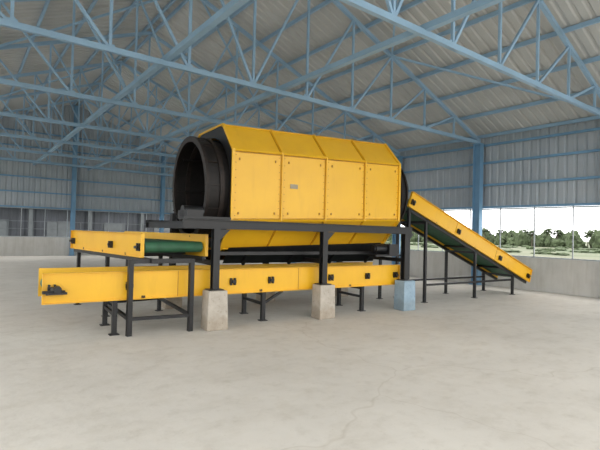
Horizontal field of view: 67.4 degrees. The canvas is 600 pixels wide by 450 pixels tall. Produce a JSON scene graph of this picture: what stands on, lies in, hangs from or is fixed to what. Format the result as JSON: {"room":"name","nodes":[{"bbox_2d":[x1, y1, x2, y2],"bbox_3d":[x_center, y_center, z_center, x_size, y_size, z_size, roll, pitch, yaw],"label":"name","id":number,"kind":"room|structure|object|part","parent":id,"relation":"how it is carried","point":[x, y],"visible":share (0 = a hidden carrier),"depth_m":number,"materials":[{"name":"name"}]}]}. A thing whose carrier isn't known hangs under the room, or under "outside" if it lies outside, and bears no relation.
{"room":"waste facility","nodes":[
{"label":"waste facility","id":0,"kind":"room"},
{"bbox_2d":[0,104,175,255],"bbox_3d":[-12.770,-2.569,25.337,18.100,8.544,0.221,2,-1,-37],"label":"wall","id":1,"kind":"structure","parent":0,"point":[22,184],"depth_m":25.12,"materials":[{"name":"metal"}]},
{"bbox_2d":[0,206,169,236],"bbox_3d":[-12.831,-0.099,25.283,18.075,1.600,0.056,2,-1,-37],"label":"window","id":2,"kind":"structure","parent":1,"relation":"in","point":[0,206],"depth_m":24.88,"materials":[{"name":"grey metal"}]},
{"bbox_2d":[0,98,177,175],"bbox_3d":[-11.438,-4.866,23.693,17.936,3.647,0.080,2,-1,-37],"label":"roof truss","id":3,"kind":"object","parent":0,"point":[14,158],"depth_m":23.67,"materials":[{"name":"blue metal"}]},
{"bbox_2d":[0,82,189,168],"bbox_3d":[-9.444,-4.860,21.063,17.936,3.647,0.080,2,-1,-37],"label":"roof truss","id":4,"kind":"object","parent":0,"point":[22,149],"depth_m":20.81,"materials":[{"name":"blue metal"}]},
{"bbox_2d":[0,61,218,157],"bbox_3d":[-7.330,-4.854,18.274,17.936,3.647,0.080,2,-1,-37],"label":"roof truss","id":5,"kind":"object","parent":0,"point":[32,137],"depth_m":17.57,"materials":[{"name":"blue metal"}]},
{"bbox_2d":[0,31,297,141],"bbox_3d":[-5.216,-4.848,15.485,17.936,3.647,0.080,2,-1,-37],"label":"roof truss","id":6,"kind":"object","parent":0,"point":[12,46],"depth_m":14.78,"materials":[{"name":"blue metal"}]},
{"bbox_2d":[0,0,399,155],"bbox_3d":[-3.102,-4.841,12.696,17.936,3.647,0.080,2,-1,-37],"label":"roof truss","id":7,"kind":"object","parent":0,"point":[133,104],"depth_m":12.50,"materials":[{"name":"blue metal"}]},
{"bbox_2d":[0,0,480,143],"bbox_3d":[-0.988,-4.835,9.906,17.936,3.647,0.080,2,-1,-37],"label":"roof truss","id":8,"kind":"object","parent":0,"point":[9,22],"depth_m":10.06,"materials":[{"name":"blue metal"}]},
{"bbox_2d":[0,255,599,449],"bbox_3d":[-3.358,1.804,12.704,18.500,0.150,31.700,2,-1,-37],"label":"floor","id":9,"kind":"structure","parent":0,"point":[496,369],"depth_m":5.16,"materials":[{"name":"concrete"}]},
{"bbox_2d":[68,105,77,255],"bbox_3d":[-12.615,-2.472,25.128,0.340,8.350,0.340,2,-1,-37],"label":"steel column","id":10,"kind":"structure","parent":9,"relation":"on","point":[74,160],"depth_m":25.03,"materials":[{"name":"blue metal"}]},
{"bbox_2d":[69,230,207,336],"bbox_3d":[-3.154,0.897,8.393,1.475,1.530,3.877,2,-1,-43],"label":"conveyor","id":11,"kind":"object","parent":9,"relation":"on","point":[131,246],"visible":0.98,"depth_m":7.57,"materials":[{"name":"yellow metal"}]},
{"bbox_2d":[159,152,166,232],"bbox_3d":[-8.617,-1.345,28.161,0.340,6.397,0.340,2,-1,-37],"label":"steel column","id":12,"kind":"structure","parent":9,"relation":"on","point":[162,188],"depth_m":28.08,"materials":[{"name":"blue metal"}]},
{"bbox_2d":[161,297,181,308],"bbox_3d":[-2.621,1.374,9.221,0.357,0.630,0.304,2,-1,-33],"label":"pedestal","id":13,"kind":"object","parent":9,"relation":"on","point":[177,301],"visible":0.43,"depth_m":9.10,"materials":[{"name":"grey concrete"}]},
{"bbox_2d":[201,289,227,331],"bbox_3d":[-1.388,1.373,7.315,0.362,0.630,0.304,2,-1,-33],"label":"pedestal","id":14,"kind":"object","parent":9,"relation":"on","point":[214,315],"visible":0.87,"depth_m":7.20,"materials":[{"name":"beige concrete"}]},
{"bbox_2d":[145,123,413,290],"bbox_3d":[-0.255,-0.392,9.437,5.220,3.025,2.490,2,-1,-33],"label":"screen","id":15,"kind":"object","parent":14,"relation":"on","point":[264,196],"visible":0.98,"depth_m":8.54,"materials":[{"name":"yellow paint"}]},
{"bbox_3d":[-0.308,0.547,9.402,5.150,1.145,2.490,2,-1,-33],"label":"support frame","id":16,"kind":"part","parent":15,"relation":"part of","materials":[{"name":"black paint"}]},
{"bbox_3d":[-0.067,-0.691,9.559,3.960,2.413,2.136,2,-1,-33],"label":"casing","id":17,"kind":"part","parent":15,"relation":"part of","materials":[{"name":"yellow paint"}]},
{"bbox_2d":[38,262,399,335],"bbox_3d":[-0.912,1.242,8.373,6.820,0.950,1.120,2,-1,-33],"label":"conveyor","id":18,"kind":"object","parent":9,"relation":"on","point":[71,284],"visible":0.91,"depth_m":7.57,"materials":[{"name":"yellow metal"}]},
{"bbox_2d":[256,292,274,301],"bbox_3d":[-0.791,1.439,10.405,0.362,0.630,0.304,2,-1,-33],"label":"pedestal","id":19,"kind":"object","parent":9,"relation":"on","point":[268,294],"visible":0.14,"depth_m":10.31,"materials":[{"name":"grey concrete"}]},
{"bbox_2d":[311,284,334,319],"bbox_3d":[0.442,1.438,8.500,0.356,0.630,0.304,2,-1,-33],"label":"pedestal","id":20,"kind":"object","parent":9,"relation":"on","point":[323,296],"visible":0.86,"depth_m":8.38,"materials":[{"name":"beige concrete"}]},
{"bbox_2d":[335,287,347,296],"bbox_3d":[1.020,1.504,11.577,0.361,0.630,0.304,2,-1,-33],"label":"pedestal","id":21,"kind":"object","parent":9,"relation":"on","point":[345,289],"visible":0.21,"depth_m":11.45,"materials":[{"name":"grey concrete"}]},
{"bbox_2d":[392,156,402,264],"bbox_3d":[3.875,-0.379,17.994,0.340,4.750,0.340,2,-1,-37],"label":"steel column","id":22,"kind":"structure","parent":9,"relation":"on","point":[399,158],"depth_m":17.96,"materials":[{"name":"blue metal"}]},
{"bbox_2d":[394,280,414,310],"bbox_3d":[2.252,1.503,9.671,0.360,0.630,0.304,2,-1,-33],"label":"pedestal","id":23,"kind":"object","parent":9,"relation":"on","point":[404,292],"visible":0.87,"depth_m":9.55,"materials":[{"name":"concrete"}]},
{"bbox_2d":[376,191,532,302],"bbox_3d":[4.345,0.600,12.193,5.153,2.624,1.200,2,-1,-33],"label":"conveyor","id":24,"kind":"object","parent":9,"relation":"on","point":[429,221],"visible":0.82,"depth_m":11.80,"materials":[{"name":"yellow metal"}]},
{"bbox_2d":[469,143,483,284],"bbox_3d":[5.989,-0.372,15.204,0.340,4.750,0.340,2,-1,-37],"label":"steel column","id":25,"kind":"structure","parent":9,"relation":"on","point":[478,148],"depth_m":15.20,"materials":[{"name":"blue metal"}]},
{"bbox_2d":[0,0,599,154],"bbox_3d":[-3.334,-4.989,13.009,19.101,3.728,31.980,2,-1,-37],"label":"ceiling","id":26,"kind":"structure","parent":0,"point":[329,23],"depth_m":13.85,"materials":[{"name":"metal"}]},
{"bbox_2d":[0,0,599,170],"bbox_3d":[-3.284,-4.808,12.934,17.344,3.398,31.000,2,-1,-37],"label":"beams","id":27,"kind":"structure","parent":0,"point":[233,5],"depth_m":9.86,"materials":[{"name":"blue metal"}]},
{"bbox_2d":[1,0,599,154],"bbox_3d":[-3.280,-4.984,12.937,18.060,3.523,31.401,2,-1,-37],"label":"purlins","id":28,"kind":"structure","parent":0,"point":[326,2],"depth_m":13.85,"materials":[{"name":"blue metal"}]},
{"bbox_2d":[295,119,599,297],"bbox_3d":[3.851,-0.496,18.477,0.225,5.000,31.200,2,-1,-37],"label":"wall","id":29,"kind":"structure","parent":0,"point":[554,166],"depth_m":14.22,"materials":[{"name":"metal"}]},
{"bbox_2d":[400,205,599,261],"bbox_3d":[3.891,0.203,18.374,0.061,1.600,30.975,2,-1,-37],"label":"window","id":30,"kind":"structure","parent":29,"relation":"in","point":[573,207],"depth_m":13.91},
{"bbox_2d":[339,0,599,115],"bbox_3d":[1.429,-4.828,6.718,17.936,3.647,0.092,2,-1,-37],"label":"roof truss","id":31,"kind":"object","parent":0,"point":[390,16],"depth_m":8.62,"materials":[{"name":"blue metal"}]},
{"label":"outside","id":32,"kind":"structure","parent":0,"visible":0},
{"bbox_2d":[388,241,599,259],"bbox_3d":[-0.082,3.299,74.955,700.000,0.300,650.000,1,-1,0],"label":"ground","id":33,"kind":"structure","parent":32,"point":[525,252],"depth_m":59.39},
{"bbox_2d":[0,220,169,236],"bbox_3d":[-14.383,0.909,28.037,17.000,2.200,0.062,2,-1,-37],"label":"fence","id":34,"kind":"object","parent":33,"relation":"on","point":[6,228],"visible":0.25,"depth_m":27.78,"materials":[{"name":"grey metal"}]},
{"bbox_2d":[0,206,169,236],"bbox_3d":[-27.820,-0.714,30.359,45.300,4.950,7.601,2,-1,-37],"label":"shed","id":35,"kind":"object","parent":33,"relation":"on","point":[59,216],"visible":0.2,"depth_m":34.02,"materials":[{"name":"grey metal"}]},
{"bbox_2d":[385,228,599,255],"bbox_3d":[-19.309,1.497,73.203,181.396,7.265,151.544,2,-1,-37],"label":"tree line","id":36,"kind":"object","parent":33,"relation":"on","point":[562,241],"visible":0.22,"depth_m":99.22,"materials":[{"name":"green plant"}]}
]}

